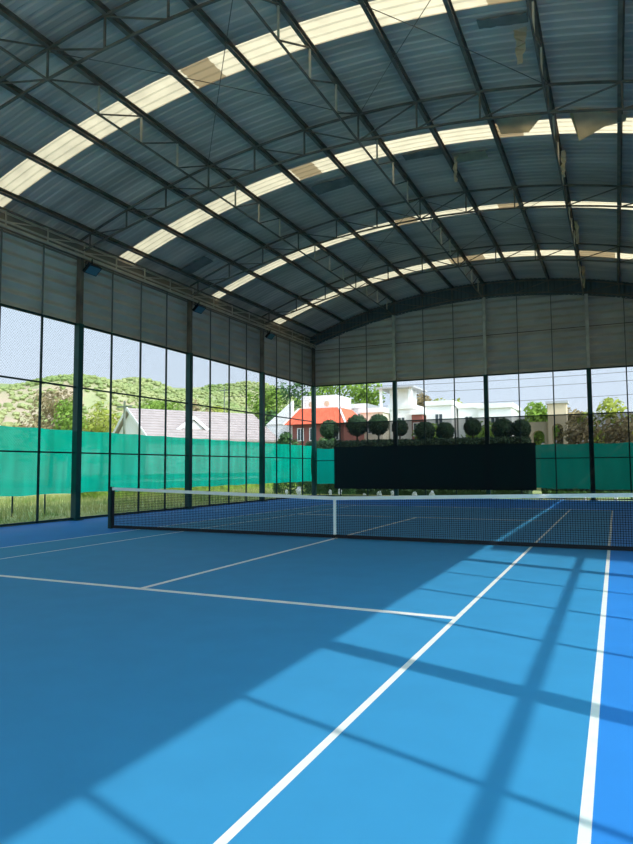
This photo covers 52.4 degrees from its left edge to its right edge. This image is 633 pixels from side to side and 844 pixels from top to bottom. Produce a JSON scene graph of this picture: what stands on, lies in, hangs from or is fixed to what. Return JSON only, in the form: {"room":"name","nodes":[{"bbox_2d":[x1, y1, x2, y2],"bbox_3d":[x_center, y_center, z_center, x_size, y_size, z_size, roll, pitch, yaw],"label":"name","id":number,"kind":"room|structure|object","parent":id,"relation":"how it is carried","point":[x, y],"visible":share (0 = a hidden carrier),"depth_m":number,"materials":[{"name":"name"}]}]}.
{"room":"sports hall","nodes":[
{"label":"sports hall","id":0,"kind":"room"},
{"bbox_2d":[0,228,311,384],"bbox_3d":[-8.715,-4.265,17.626,0.138,2.096,40.319,-2,-4,25],"label":"wall","id":1,"kind":"structure","parent":0,"point":[22,260],"depth_m":22.35,"materials":[{"name":"metal"}]},
{"bbox_2d":[0,212,311,349],"bbox_3d":[-8.737,-5.604,17.728,0.170,0.740,40.319,-2,-4,25],"label":"trim","id":2,"kind":"structure","parent":1,"relation":"attached to","point":[2,215],"depth_m":22.53,"materials":[{"name":"metal"}]},
{"bbox_2d":[0,303,311,386],"bbox_3d":[-8.670,-3.209,17.422,0.060,0.070,40.119,-2,-4,25],"label":"sill","id":3,"kind":"structure","parent":1,"relation":"attached to","point":[2,305],"depth_m":22.07,"materials":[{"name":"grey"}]},
{"bbox_2d":[0,206,315,348],"bbox_3d":[-8.840,-5.615,17.583,0.764,0.654,40.769,-2,-4,25],"label":"beam","id":4,"kind":"structure","parent":1,"relation":"attached to","point":[33,223],"depth_m":22.16,"materials":[{"name":"metal"}]},
{"bbox_2d":[0,0,220,109],"bbox_3d":[-1.342,-7.107,11.169,18.718,2.248,0.050,-2,-4,25],"label":"truss","id":5,"kind":"object","parent":4,"relation":"on","point":[128,3],"visible":1,"depth_m":12.64,"materials":[{"name":"metal"}]},
{"bbox_2d":[80,80,632,250],"bbox_3d":[1.069,-6.753,16.341,18.718,2.248,0.050,-2,-4,25],"label":"truss","id":6,"kind":"object","parent":4,"relation":"on","point":[615,82],"visible":0.98,"depth_m":16.19,"materials":[{"name":"metal"}]},
{"bbox_2d":[0,187,319,333],"bbox_3d":[-8.299,-6.142,17.367,0.141,0.182,40.769,-2,-4,25],"label":"beam","id":7,"kind":"structure","parent":6,"relation":"on","point":[4,192],"depth_m":21.67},
{"bbox_2d":[180,256,212,274],"bbox_3d":[-4.532,-5.900,24.289,1.103,0.404,0.670,-2,-4,25],"label":"roof patch","id":8,"kind":"structure","parent":7,"relation":"attached to","point":[189,269],"depth_m":24.29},
{"bbox_2d":[0,136,345,323],"bbox_3d":[-6.996,-6.695,16.798,0.134,0.180,40.769,-2,-4,25],"label":"beam","id":9,"kind":"structure","parent":6,"relation":"on","point":[8,144],"depth_m":19.86,"materials":[{"name":"metal"}]},
{"bbox_2d":[0,76,369,313],"bbox_3d":[-5.668,-7.160,16.210,0.126,0.177,40.769,-2,-4,25],"label":"beam","id":10,"kind":"structure","parent":6,"relation":"on","point":[12,88],"depth_m":18.05,"materials":[{"name":"metal"}]},
{"bbox_2d":[0,3,395,302],"bbox_3d":[-4.319,-7.536,15.607,0.118,0.174,40.769,-2,-4,25],"label":"beam","id":11,"kind":"structure","parent":6,"relation":"on","point":[6,13],"depth_m":16.10,"materials":[{"name":"metal"}]},
{"bbox_2d":[0,38,394,315],"bbox_3d":[-1.919,-6.787,20.758,0.040,0.717,28.350,-2,-4,25],"label":"truss","id":12,"kind":"object","parent":11,"relation":"attached to","point":[97,112],"visible":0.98,"depth_m":16.37,"materials":[{"name":"metal"}]},
{"bbox_2d":[49,0,356,168],"bbox_3d":[-2.227,-7.692,14.781,4.614,0.442,5.728,-2,-4,25],"label":"cross","id":13,"kind":"object","parent":6,"relation":"attached to","point":[232,0],"visible":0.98,"depth_m":14.51,"materials":[{"name":"paint"}]},
{"bbox_2d":[86,0,424,296],"bbox_3d":[-2.954,-7.821,14.991,0.109,0.170,40.769,-2,-4,25],"label":"beam","id":14,"kind":"structure","parent":6,"relation":"on","point":[98,5],"depth_m":16.23,"materials":[{"name":"metal"}]},
{"bbox_2d":[182,0,452,290],"bbox_3d":[-1.578,-8.014,14.363,0.100,0.165,40.769,-2,-4,25],"label":"beam","id":15,"kind":"structure","parent":6,"relation":"on","point":[199,13],"depth_m":16.30,"materials":[{"name":"metal"}]},
{"bbox_2d":[272,0,484,285],"bbox_3d":[-0.196,-8.114,13.725,0.090,0.160,40.769,-2,-4,25],"label":"beam","id":16,"kind":"structure","parent":6,"relation":"on","point":[284,10],"depth_m":16.18,"materials":[{"name":"metal"}]},
{"bbox_2d":[245,0,482,297],"bbox_3d":[2.217,-7.343,18.868,0.040,0.764,28.351,-2,-4,25],"label":"truss","id":17,"kind":"object","parent":16,"relation":"attached to","point":[251,6],"visible":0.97,"depth_m":15.11,"materials":[{"name":"metal"}]},
{"bbox_2d":[351,0,549,115],"bbox_3d":[1.944,-7.854,12.848,4.614,0.442,5.728,-2,-4,25],"label":"cross","id":18,"kind":"object","parent":6,"relation":"attached to","point":[351,0],"visible":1,"depth_m":13.30,"materials":[{"name":"paint"}]},
{"bbox_2d":[442,0,549,281],"bbox_3d":[2.564,-8.035,12.434,0.109,0.170,40.769,-2,-4,25],"label":"roof beam","id":19,"kind":"structure","parent":6,"relation":"on","point":[448,4],"depth_m":15.93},
{"bbox_2d":[190,184,632,296],"bbox_3d":[3.479,-6.400,21.513,18.718,2.248,0.050,-2,-4,25],"label":"truss","id":20,"kind":"object","parent":4,"relation":"on","point":[543,185],"visible":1,"depth_m":21.51,"materials":[{"name":"metal"}]},
{"bbox_2d":[300,201,452,275],"bbox_3d":[2.594,-6.985,25.125,4.614,0.442,5.728,-2,-4,25],"label":"cross","id":21,"kind":"object","parent":20,"relation":"attached to","point":[418,201],"visible":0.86,"depth_m":25.13,"materials":[{"name":"paint"}]},
{"bbox_2d":[262,243,632,323],"bbox_3d":[5.889,-6.046,26.685,18.718,2.248,0.050,-2,-4,25],"label":"truss","id":22,"kind":"object","parent":4,"relation":"on","point":[531,244],"visible":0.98,"depth_m":26.82,"materials":[{"name":"metal"}]},
{"bbox_2d":[421,186,576,250],"bbox_3d":[6.765,-7.147,23.192,4.614,0.442,5.728,-2,-4,25],"label":"cross","id":23,"kind":"object","parent":22,"relation":"attached to","point":[566,186],"visible":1,"depth_m":23.05,"materials":[{"name":"paint"}]},
{"bbox_2d":[311,279,632,343],"bbox_3d":[8.207,-5.706,31.658,18.718,2.248,0.050,-2,-4,25],"label":"truss","id":24,"kind":"object","parent":4,"relation":"on","point":[544,280],"visible":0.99,"depth_m":31.70,"materials":[{"name":"metal"}]},
{"bbox_2d":[358,0,515,282],"bbox_3d":[1.186,-8.121,13.082,0.100,0.165,40.769,-2,-4,25],"label":"roof beam","id":25,"kind":"structure","parent":24,"relation":"on","point":[369,13],"depth_m":16.06,"materials":[{"name":"metal"}]},
{"bbox_2d":[529,0,582,278],"bbox_3d":[3.932,-7.856,11.784,0.118,0.174,40.769,-2,-4,25],"label":"roof beam","id":26,"kind":"structure","parent":24,"relation":"on","point":[538,33],"depth_m":14.91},
{"bbox_2d":[526,0,583,294],"bbox_3d":[6.358,-7.108,16.922,0.040,0.717,28.350,-2,-4,25],"label":"truss","id":27,"kind":"object","parent":26,"relation":"attached to","point":[531,18],"visible":0.93,"depth_m":15.04,"materials":[{"name":"metal"}]},
{"bbox_2d":[560,150,565,177],"bbox_3d":[6.683,-6.993,17.412,0.196,0.754,0.084,0,-4,-3],"label":"strip","id":28,"kind":"object","parent":27,"relation":"hanging from","point":[563,153],"visible":1,"depth_m":17.40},
{"bbox_2d":[574,221,578,243],"bbox_3d":[9.090,-6.625,22.450,0.168,0.802,0.090,1,-4,-16],"label":"strip","id":29,"kind":"object","parent":26,"relation":"hanging from","point":[576,225],"visible":1,"depth_m":22.45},
{"bbox_2d":[617,0,624,283],"bbox_3d":[5.285,-7.585,11.135,0.126,0.177,40.769,-2,-4,25],"label":"beam","id":30,"kind":"structure","parent":24,"relation":"on","point":[621,3],"depth_m":15.13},
{"bbox_2d":[570,108,626,140],"bbox_3d":[6.848,-7.347,15.595,1.250,0.396,1.052,-2,-4,25],"label":"sheet","id":31,"kind":"object","parent":30,"relation":"hanging from","point":[585,124],"visible":0.96,"depth_m":15.63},
{"bbox_2d":[0,0,374,177],"bbox_3d":[-1.319,-7.320,11.237,20.338,2.186,4.380,-2,-4,25],"label":"ceiling","id":32,"kind":"structure","parent":0,"point":[183,41],"depth_m":13.58,"materials":[{"name":"metal"}]},
{"bbox_2d":[0,496,632,843],"bbox_3d":[-0.119,2.482,13.004,18.940,0.001,40.439,-2,-4,25],"label":"floor","id":33,"kind":"structure","parent":0,"point":[157,686],"depth_m":4.69,"materials":[{"name":"blue plastic"}]},
{"bbox_2d":[0,229,75,525],"bbox_3d":[-8.592,-1.243,17.307,0.072,8.100,5.719,-2,-4,25],"label":"bay","id":34,"kind":"object","parent":33,"relation":"on","point":[40,381],"visible":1,"depth_m":18.47,"materials":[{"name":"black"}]},
{"bbox_2d":[68,256,83,520],"bbox_3d":[-7.378,-1.097,19.891,0.340,8.200,0.340,-2,-4,25],"label":"steel column","id":35,"kind":"structure","parent":33,"relation":"on","point":[79,340],"depth_m":19.80,"materials":[{"name":"metal"}]},
{"bbox_2d":[82,259,101,276],"bbox_3d":[-7.081,-4.900,20.290,0.325,0.479,0.540,-2,-4,25],"label":"floodlight","id":36,"kind":"object","parent":35,"relation":"attached to","point":[90,268],"visible":1,"depth_m":20.21,"materials":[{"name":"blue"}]},
{"bbox_2d":[80,272,187,518],"bbox_3d":[-6.182,-0.889,22.479,0.072,8.100,5.719,-2,-4,25],"label":"bay","id":37,"kind":"object","parent":33,"relation":"on","point":[111,339],"visible":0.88,"depth_m":22.29,"materials":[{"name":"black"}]},
{"bbox_2d":[184,299,193,508],"bbox_3d":[-4.968,-0.743,25.063,0.340,8.200,0.340,-2,-4,25],"label":"steel column","id":38,"kind":"structure","parent":33,"relation":"on","point":[189,359],"depth_m":24.98,"materials":[{"name":"metal"}]},
{"bbox_2d":[192,301,205,313],"bbox_3d":[-4.657,-4.559,25.493,0.325,0.449,0.540,-2,-4,25],"label":"floodlight","id":39,"kind":"object","parent":38,"relation":"attached to","point":[198,308],"visible":1,"depth_m":25.41,"materials":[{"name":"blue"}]},
{"bbox_2d":[192,309,260,506],"bbox_3d":[-3.772,-0.536,27.651,0.072,8.100,5.719,-2,-4,25],"label":"bay","id":40,"kind":"object","parent":33,"relation":"on","point":[229,369],"visible":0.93,"depth_m":27.55,"materials":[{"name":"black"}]},
{"bbox_2d":[0,426,311,495],"bbox_3d":[-6.300,1.403,22.424,0.206,1.960,28.600,-2,-4,25],"label":"cloth","id":41,"kind":"object","parent":40,"relation":"attached to","point":[132,472],"visible":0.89,"depth_m":21.94,"materials":[{"name":"fabric"}]},
{"bbox_2d":[258,328,264,501],"bbox_3d":[-2.557,-0.389,30.235,0.340,8.200,0.340,-2,-4,25],"label":"steel column","id":42,"kind":"structure","parent":33,"relation":"on","point":[262,374],"depth_m":30.14,"materials":[{"name":"metal"}]},
{"bbox_2d":[265,335,313,499],"bbox_3d":[-1.361,-0.182,32.823,0.072,8.100,5.719,-2,-4,25],"label":"bay","id":43,"kind":"object","parent":33,"relation":"on","point":[289,382],"visible":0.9,"depth_m":32.74,"materials":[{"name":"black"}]},
{"bbox_2d":[311,348,316,495],"bbox_3d":[-0.147,-0.036,35.407,0.340,8.200,0.340,-2,-4,25],"label":"steel column","id":44,"kind":"structure","parent":33,"relation":"on","point":[313,388],"depth_m":35.30,"materials":[{"name":"metal"}]},
{"bbox_2d":[317,448,333,483],"bbox_3d":[8.413,2.223,31.438,18.500,2.210,0.066,-2,-4,25],"label":"cloth","id":45,"kind":"object","parent":44,"relation":"attached to","point":[328,480],"visible":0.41,"depth_m":35.12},
{"bbox_2d":[316,331,393,495],"bbox_3d":[1.976,-0.631,34.469,4.682,9.191,0.072,-2,-4,25],"label":"bay","id":46,"kind":"object","parent":33,"relation":"on","point":[367,407],"visible":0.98,"depth_m":34.73,"materials":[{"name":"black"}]},
{"bbox_2d":[108,487,632,550],"bbox_3d":[0.419,2.020,14.204,12.960,1.085,0.180,-2,-4,25],"label":"net","id":47,"kind":"object","parent":33,"relation":"on","point":[112,506],"visible":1,"depth_m":13.74,"materials":[{"name":"black"}]},
{"bbox_2d":[392,315,398,495],"bbox_3d":[4.093,-0.863,33.487,0.340,9.529,0.340,-2,-4,25],"label":"steel column","id":48,"kind":"structure","parent":33,"relation":"on","point":[394,382],"depth_m":33.52,"materials":[{"name":"metal"}]},
{"bbox_2d":[334,442,536,489],"bbox_3d":[5.632,2.253,32.335,10.300,2.230,0.036,-2,-4,25],"label":"black windscreen","id":49,"kind":"object","parent":48,"relation":"attached to","point":[496,466],"visible":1,"depth_m":32.13,"materials":[{"name":"black"}]},
{"bbox_2d":[397,302,483,495],"bbox_3d":[6.213,-1.123,32.528,4.672,9.847,0.072,-2,-4,25],"label":"bay","id":50,"kind":"object","parent":33,"relation":"on","point":[424,384],"visible":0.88,"depth_m":32.51,"materials":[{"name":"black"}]},
{"bbox_2d":[482,297,490,494],"bbox_3d":[8.326,-1.223,31.539,0.340,9.920,0.340,-2,-4,25],"label":"steel column","id":51,"kind":"structure","parent":33,"relation":"on","point":[485,376],"depth_m":31.57,"materials":[{"name":"metal"}]},
{"bbox_2d":[334,412,632,490],"bbox_3d":[8.796,1.528,30.988,17.320,3.510,0.026,-2,-4,25],"label":"fence","id":52,"kind":"object","parent":51,"relation":"attached to","point":[578,452],"visible":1,"depth_m":29.99,"materials":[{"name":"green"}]},
{"bbox_2d":[488,294,590,498],"bbox_3d":[10.448,-1.288,30.566,4.672,9.847,0.072,-2,-4,25],"label":"bay","id":53,"kind":"object","parent":33,"relation":"on","point":[553,373],"visible":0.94,"depth_m":30.49,"materials":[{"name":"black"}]},
{"bbox_2d":[584,294,596,500],"bbox_3d":[12.562,-1.192,29.563,0.340,9.529,0.340,-2,-4,25],"label":"steel column","id":54,"kind":"structure","parent":33,"relation":"on","point":[588,369],"depth_m":29.60,"materials":[{"name":"metal"}]},
{"bbox_2d":[591,297,632,499],"bbox_3d":[14.689,-1.125,28.578,4.682,9.191,0.072,-2,-4,25],"label":"bay","id":55,"kind":"object","parent":33,"relation":"on","point":[626,382],"visible":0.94,"depth_m":29.06,"materials":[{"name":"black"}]},
{"bbox_2d":[3,0,632,255],"bbox_3d":[0.912,-6.993,16.022,20.338,2.186,4.620,-2,-4,25],"label":"ceiling","id":56,"kind":"structure","parent":0,"point":[580,37],"depth_m":15.88,"materials":[{"name":"metal"}]},
{"bbox_2d":[0,0,521,206],"bbox_3d":[-0.229,-7.160,13.575,20.338,2.186,0.801,-2,-4,25],"label":"skylight","id":57,"kind":"object","parent":56,"relation":"attached to","point":[351,20],"depth_m":14.54,"materials":[{"name":"beige"}]},
{"bbox_2d":[119,118,632,262],"bbox_3d":[2.052,-6.826,18.470,20.338,2.186,0.790,-2,-4,25],"label":"skylight","id":58,"kind":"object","parent":56,"relation":"attached to","point":[565,126],"depth_m":19.16,"materials":[{"name":"beige"}]},
{"bbox_2d":[476,12,527,28],"bbox_3d":[3.672,-7.938,12.719,0.951,0.161,0.342,-2,-4,25],"label":"roof patch","id":59,"kind":"structure","parent":56,"relation":"attached to","point":[510,19],"depth_m":12.72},
{"bbox_2d":[495,115,541,133],"bbox_3d":[5.233,-7.660,16.536,1.151,0.203,0.751,-2,-4,25],"label":"sheet","id":60,"kind":"object","parent":56,"relation":"attached to","point":[525,124],"visible":0.86,"depth_m":16.52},
{"bbox_2d":[513,26,526,64],"bbox_3d":[3.996,-7.372,12.596,0.255,0.750,0.105,-1,-4,16],"label":"strip","id":61,"kind":"object","parent":56,"relation":"hanging from","point":[520,34],"visible":1,"depth_m":12.60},
{"bbox_2d":[136,133,632,294],"bbox_3d":[3.227,-6.654,20.989,20.338,2.186,4.780,-2,-4,25],"label":"ceiling","id":62,"kind":"structure","parent":0,"point":[532,160],"depth_m":21.06,"materials":[{"name":"metal"}]},
{"bbox_2d":[311,177,353,194],"bbox_3d":[0.491,-7.564,20.575,1.251,0.124,0.669,-2,-4,25],"label":"roof patch","id":63,"kind":"structure","parent":62,"relation":"attached to","point":[327,186],"depth_m":20.58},
{"bbox_2d":[212,201,632,297],"bbox_3d":[4.350,-6.489,23.400,20.338,2.186,0.550,-2,-4,25],"label":"window","id":64,"kind":"structure","parent":62,"relation":"attached to","point":[245,279],"depth_m":24.36,"materials":[{"name":"beige"}]},
{"bbox_2d":[402,148,442,159],"bbox_3d":[3.124,-7.800,18.723,1.200,0.053,0.423,-2,-4,25],"label":"roof patch","id":65,"kind":"structure","parent":62,"relation":"attached to","point":[424,153],"depth_m":18.73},
{"bbox_2d":[453,157,457,182],"bbox_3d":[4.014,-7.296,18.573,0.138,0.753,0.135,-2,-4,25],"label":"strip","id":66,"kind":"object","parent":62,"relation":"hanging from","point":[455,158],"visible":1,"depth_m":18.57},
{"bbox_2d":[452,150,487,161],"bbox_3d":[4.476,-7.736,18.719,0.951,0.091,0.571,-2,-4,25],"label":"roof patch","id":67,"kind":"structure","parent":62,"relation":"attached to","point":[472,155],"depth_m":18.71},
{"bbox_2d":[219,207,632,320],"bbox_3d":[5.479,-6.323,25.821,20.339,2.186,4.809,-2,-4,25],"label":"ceiling","id":68,"kind":"structure","parent":0,"point":[596,225],"depth_m":25.97,"materials":[{"name":"metal"}]},
{"bbox_2d":[281,256,632,336],"bbox_3d":[7.634,-6.004,30.445,20.338,2.192,3.866,-2,-4,25],"label":"ceiling","id":69,"kind":"structure","parent":0,"point":[398,289],"depth_m":30.92,"materials":[{"name":"metal"}]},
{"bbox_2d":[274,250,632,323],"bbox_3d":[6.655,-6.151,28.345,20.339,2.186,0.788,-2,-4,25],"label":"window","id":70,"kind":"structure","parent":69,"relation":"attached to","point":[528,252],"depth_m":28.52,"materials":[{"name":"beige"}]},
{"bbox_2d":[310,278,632,385],"bbox_3d":[8.358,-4.639,31.929,19.210,4.670,0.150,-2,-4,25],"label":"wall","id":71,"kind":"structure","parent":0,"point":[607,342],"depth_m":31.88,"materials":[{"name":"metal"}]},
{"bbox_2d":[315,322,632,350],"bbox_3d":[8.317,-4.274,31.774,18.700,0.035,0.030,-2,-4,25],"label":"trim","id":72,"kind":"structure","parent":71,"relation":"attached to","point":[625,322],"depth_m":31.92,"materials":[{"name":"paint"}]},
{"bbox_2d":[316,365,632,386],"bbox_3d":[8.345,-2.296,31.670,18.700,0.070,0.060,-2,-4,25],"label":"sill","id":73,"kind":"structure","parent":71,"relation":"attached to","point":[626,365],"depth_m":31.80,"materials":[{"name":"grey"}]},
{"label":"outside","id":74,"kind":"structure","parent":0,"visible":0},
{"bbox_2d":[0,486,632,523],"bbox_3d":[35.179,16.221,207.018,700.000,0.001,620.000,-2,-4,25],"label":"grass","id":75,"kind":"structure","parent":74,"point":[533,492],"depth_m":29.28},
{"bbox_2d":[17,387,83,429],"bbox_3d":[-26.438,1.483,63.558,5.831,9.896,5.792,-1,-4,7],"label":"leafy tree","id":76,"kind":"object","parent":75,"relation":"on","point":[59,396],"visible":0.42,"depth_m":63.39,"materials":[{"name":"green plant"}]},
{"bbox_2d":[51,398,88,429],"bbox_3d":[-22.872,1.895,59.117,3.704,8.395,4.407,-2,-4,25],"label":"leafy tree","id":77,"kind":"object","parent":75,"relation":"on","point":[65,410],"visible":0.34,"depth_m":58.76,"materials":[{"name":"green plant"}]},
{"bbox_2d":[82,399,120,431],"bbox_3d":[-24.637,2.196,72.260,6.943,9.691,6.035,-2,-4,25],"label":"leafy tree","id":78,"kind":"object","parent":75,"relation":"on","point":[99,413],"visible":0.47,"depth_m":71.21,"materials":[{"name":"green plant"}]},
{"bbox_2d":[117,401,131,433],"bbox_3d":[-14.544,1.837,48.566,1.400,6.900,0.240,-2,-4,25],"label":"utility pole","id":79,"kind":"object","parent":75,"relation":"on","point":[124,405],"visible":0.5,"depth_m":48.68,"materials":[{"name":"concrete"}]},
{"bbox_2d":[0,498,287,526],"bbox_3d":[-10.509,2.715,14.790,1.440,0.210,52.000,-2,-4,25],"label":"kerb","id":80,"kind":"object","parent":75,"relation":"on","point":[285,498],"visible":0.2,"depth_m":20.69,"materials":[{"name":"concrete"}]},
{"bbox_2d":[138,400,176,409],"bbox_3d":[-18.930,2.249,76.419,5.955,10.106,6.571,1,-4,-20],"label":"leafy tree","id":81,"kind":"object","parent":75,"relation":"on","point":[151,406],"visible":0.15,"depth_m":75.60,"materials":[{"name":"green plant"}]},
{"bbox_2d":[81,483,306,499],"bbox_3d":[-5.595,4.676,50.980,1.600,1.456,34.295,-2,-4,25],"label":"hedge","id":82,"kind":"object","parent":75,"relation":"on","point":[269,484],"visible":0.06,"depth_m":43.41,"materials":[{"name":"green plant"}]},
{"bbox_2d":[113,407,277,442],"bbox_3d":[-12.156,2.549,63.239,13.280,7.433,11.340,2,-5,-34],"label":"house","id":83,"kind":"structure","parent":75,"relation":"on","point":[221,416],"depth_m":60.41,"materials":[{"name":"tile"}]},
{"bbox_2d":[180,399,214,411],"bbox_3d":[-16.612,2.353,86.382,5.699,11.282,6.480,-2,-4,25],"label":"leafy tree","id":84,"kind":"object","parent":75,"relation":"on","point":[195,407],"visible":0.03,"depth_m":86.35,"materials":[{"name":"green plant"}]},
{"bbox_2d":[220,387,227,412],"bbox_3d":[-12.415,1.614,86.498,1.400,12.700,0.240,-2,-4,25],"label":"utility pole","id":85,"kind":"object","parent":75,"relation":"on","point":[224,390],"visible":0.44,"depth_m":86.78,"materials":[{"name":"concrete"}]},
{"bbox_2d":[225,380,629,396],"bbox_3d":[17.481,-4.102,72.956,66.001,1.006,0.044,-2,-4,25],"label":"overhead cable","id":86,"kind":"object","parent":85,"relation":"attached to","point":[624,380],"visible":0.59,"depth_m":73.41,"materials":[{"name":"grey plastic"}]},
{"bbox_2d":[245,371,632,389],"bbox_3d":[17.476,-5.000,73.019,66.001,1.006,0.044,-2,-4,25],"label":"overhead cable","id":87,"kind":"object","parent":85,"relation":"attached to","point":[629,371],"visible":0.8,"depth_m":73.37,"materials":[{"name":"grey plastic"}]},
{"bbox_2d":[244,385,284,422],"bbox_3d":[-6.153,1.430,80.995,6.081,12.238,5.738,-2,-4,25],"label":"leafy tree","id":88,"kind":"object","parent":75,"relation":"on","point":[268,391],"visible":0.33,"depth_m":81.04,"materials":[{"name":"green plant"}]},
{"bbox_2d":[265,410,275,425],"bbox_3d":[-4.836,2.742,71.569,3.431,8.258,4.304,3,-6,-42],"label":"leafy tree","id":89,"kind":"object","parent":75,"relation":"on","point":[269,412],"visible":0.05,"depth_m":71.27,"materials":[{"name":"green plant"}]},
{"bbox_2d":[274,432,300,444],"bbox_3d":[-2.924,3.469,60.210,2.920,5.169,2.793,-1,-4,4],"label":"leafy tree","id":90,"kind":"object","parent":75,"relation":"on","point":[282,440],"visible":0.2,"depth_m":60.09,"materials":[{"name":"green plant"}]},
{"bbox_2d":[270,382,325,408],"bbox_3d":[-2.665,1.037,87.441,7.682,13.900,6.412,-2,-4,25],"label":"leafy tree","id":91,"kind":"object","parent":75,"relation":"on","point":[298,385],"visible":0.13,"depth_m":87.76,"materials":[{"name":"green plant"}]},
{"bbox_2d":[266,395,355,445],"bbox_3d":[0.004,1.840,64.617,9.293,8.900,7.089,-2,-4,25],"label":"house","id":92,"kind":"structure","parent":75,"relation":"on","point":[331,416],"depth_m":63.09,"materials":[{"name":"paint"}]},
{"bbox_2d":[272,481,355,494],"bbox_3d":[-0.190,3.880,38.791,5.240,0.993,1.044,-2,-4,25],"label":"shrubs","id":93,"kind":"object","parent":75,"relation":"on","point":[322,490],"visible":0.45,"depth_m":38.51,"materials":[{"name":"green plant"}]},
{"bbox_2d":[294,385,355,408],"bbox_3d":[0.744,0.509,82.063,7.351,14.155,8.213,-3,-5,29],"label":"leafy tree","id":94,"kind":"object","parent":75,"relation":"on","point":[327,387],"visible":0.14,"depth_m":82.97,"materials":[{"name":"green plant"}]},
{"bbox_2d":[320,420,336,439],"bbox_3d":[0.863,2.246,42.027,1.356,4.876,1.353,-2,-4,25],"label":"topiary tree","id":95,"kind":"object","parent":75,"relation":"on","point":[329,434],"visible":0.65,"depth_m":41.73,"materials":[{"name":"green plant"}]},
{"bbox_2d":[346,414,365,421],"bbox_3d":[2.621,2.035,41.206,1.529,5.160,1.515,-2,-4,25],"label":"topiary tree","id":96,"kind":"object","parent":75,"relation":"on","point":[362,419],"visible":0.24,"depth_m":40.98,"materials":[{"name":"green plant"}]},
{"bbox_2d":[344,383,384,405],"bbox_3d":[6.014,0.994,79.692,5.420,12.782,5.843,-2,-4,25],"label":"leafy tree","id":97,"kind":"object","parent":75,"relation":"on","point":[372,395],"visible":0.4,"depth_m":78.99,"materials":[{"name":"green plant"}]},
{"bbox_2d":[351,403,379,414],"bbox_3d":[5.243,2.470,70.389,3.000,8.400,6.150,-2,-4,25],"label":"house","id":98,"kind":"structure","parent":75,"relation":"on","point":[354,408],"depth_m":67.88,"materials":[{"name":"white paint"}]},
{"bbox_2d":[358,407,389,420],"bbox_3d":[6.805,2.603,67.442,2.700,7.700,6.150,-2,-4,25],"label":"house","id":99,"kind":"structure","parent":75,"relation":"on","point":[379,410],"depth_m":65.04,"materials":[{"name":"white paint"}]},
{"bbox_2d":[368,413,387,421],"bbox_3d":[3.933,2.004,40.599,1.431,5.119,1.427,-2,-4,25],"label":"topiary tree","id":100,"kind":"object","parent":75,"relation":"on","point":[378,416],"visible":0.35,"depth_m":40.40,"materials":[{"name":"green plant"}]},
{"bbox_2d":[376,385,426,420],"bbox_3d":[9.415,1.539,67.928,4.000,9.860,7.200,-2,-4,25],"label":"building","id":101,"kind":"structure","parent":75,"relation":"on","point":[401,401],"depth_m":65.82,"materials":[{"name":"white paint"}]},
{"bbox_2d":[389,393,431,407],"bbox_3d":[11.341,1.643,79.115,5.926,11.340,5.275,-2,-4,25],"label":"leafy tree","id":102,"kind":"object","parent":75,"relation":"on","point":[421,396],"visible":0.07,"depth_m":78.88,"materials":[{"name":"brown plant"}]},
{"bbox_2d":[305,440,531,495],"bbox_3d":[5.912,2.730,39.563,13.983,3.501,2.102,-2,-4,25],"label":"clipped hedge","id":103,"kind":"object","parent":75,"relation":"on","point":[358,491],"visible":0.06,"depth_m":38.75,"materials":[{"name":"green plant"}]},
{"bbox_2d":[410,409,426,419],"bbox_3d":[11.263,2.657,66.466,1.400,7.400,6.150,-2,-4,25],"label":"house","id":104,"kind":"structure","parent":75,"relation":"on","point":[415,412],"depth_m":64.00,"materials":[{"name":"white paint"}]},
{"bbox_2d":[425,400,460,418],"bbox_3d":[13.450,2.202,66.583,2.900,8.300,6.150,-2,-4,25],"label":"house","id":105,"kind":"structure","parent":75,"relation":"on","point":[433,406],"depth_m":64.14,"materials":[{"name":"white paint"}]},
{"bbox_2d":[456,403,481,417],"bbox_3d":[16.606,2.335,67.314,2.400,8.100,6.150,-2,-4,25],"label":"house","id":106,"kind":"structure","parent":75,"relation":"on","point":[460,407],"depth_m":64.90,"materials":[{"name":"white paint"}]},
{"bbox_2d":[476,402,520,416],"bbox_3d":[18.393,2.259,64.275,3.400,7.800,6.150,-2,-4,25],"label":"house","id":107,"kind":"structure","parent":75,"relation":"on","point":[501,411],"depth_m":61.79,"materials":[{"name":"white paint"}]},
{"bbox_2d":[523,401,547,415],"bbox_3d":[22.462,2.045,65.404,4.530,8.461,5.807,-2,-4,25],"label":"leafy tree","id":108,"kind":"object","parent":75,"relation":"on","point":[534,409],"visible":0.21,"depth_m":64.68,"materials":[{"name":"green plant"}]},
{"bbox_2d":[545,400,568,414],"bbox_3d":[20.107,1.906,55.569,3.350,7.250,1.800,-2,-4,25],"label":"arched building","id":109,"kind":"structure","parent":75,"relation":"on","point":[563,404],"depth_m":54.74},
{"bbox_2d":[541,491,632,493],"bbox_3d":[18.448,2.892,36.855,10.587,2.647,2.006,-2,-4,25],"label":"hedge","id":110,"kind":"object","parent":75,"relation":"on","point":[544,492],"visible":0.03,"depth_m":37.42,"materials":[{"name":"green plant"}]},
{"bbox_2d":[582,397,626,412],"bbox_3d":[29.848,1.785,64.693,5.882,8.795,6.748,1,-4,-13],"label":"leafy tree","id":111,"kind":"object","parent":75,"relation":"on","point":[613,406],"visible":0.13,"depth_m":64.46,"materials":[{"name":"green plant"}]},
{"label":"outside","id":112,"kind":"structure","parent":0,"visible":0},
{"bbox_2d":[0,379,300,432],"bbox_3d":[-39.400,1.005,309.140,200.000,46.214,580.000,-2,-4,25],"label":"hill","id":113,"kind":"structure","parent":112,"point":[3,394],"depth_m":198.93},
{"bbox_2d":[0,374,300,430],"bbox_3d":[-27.660,-2.002,292.807,97.762,44.850,362.376,-2,-4,25],"label":"hillside woods","id":114,"kind":"object","parent":113,"relation":"on","point":[214,388],"visible":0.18,"depth_m":222.79,"materials":[{"name":"plant"}]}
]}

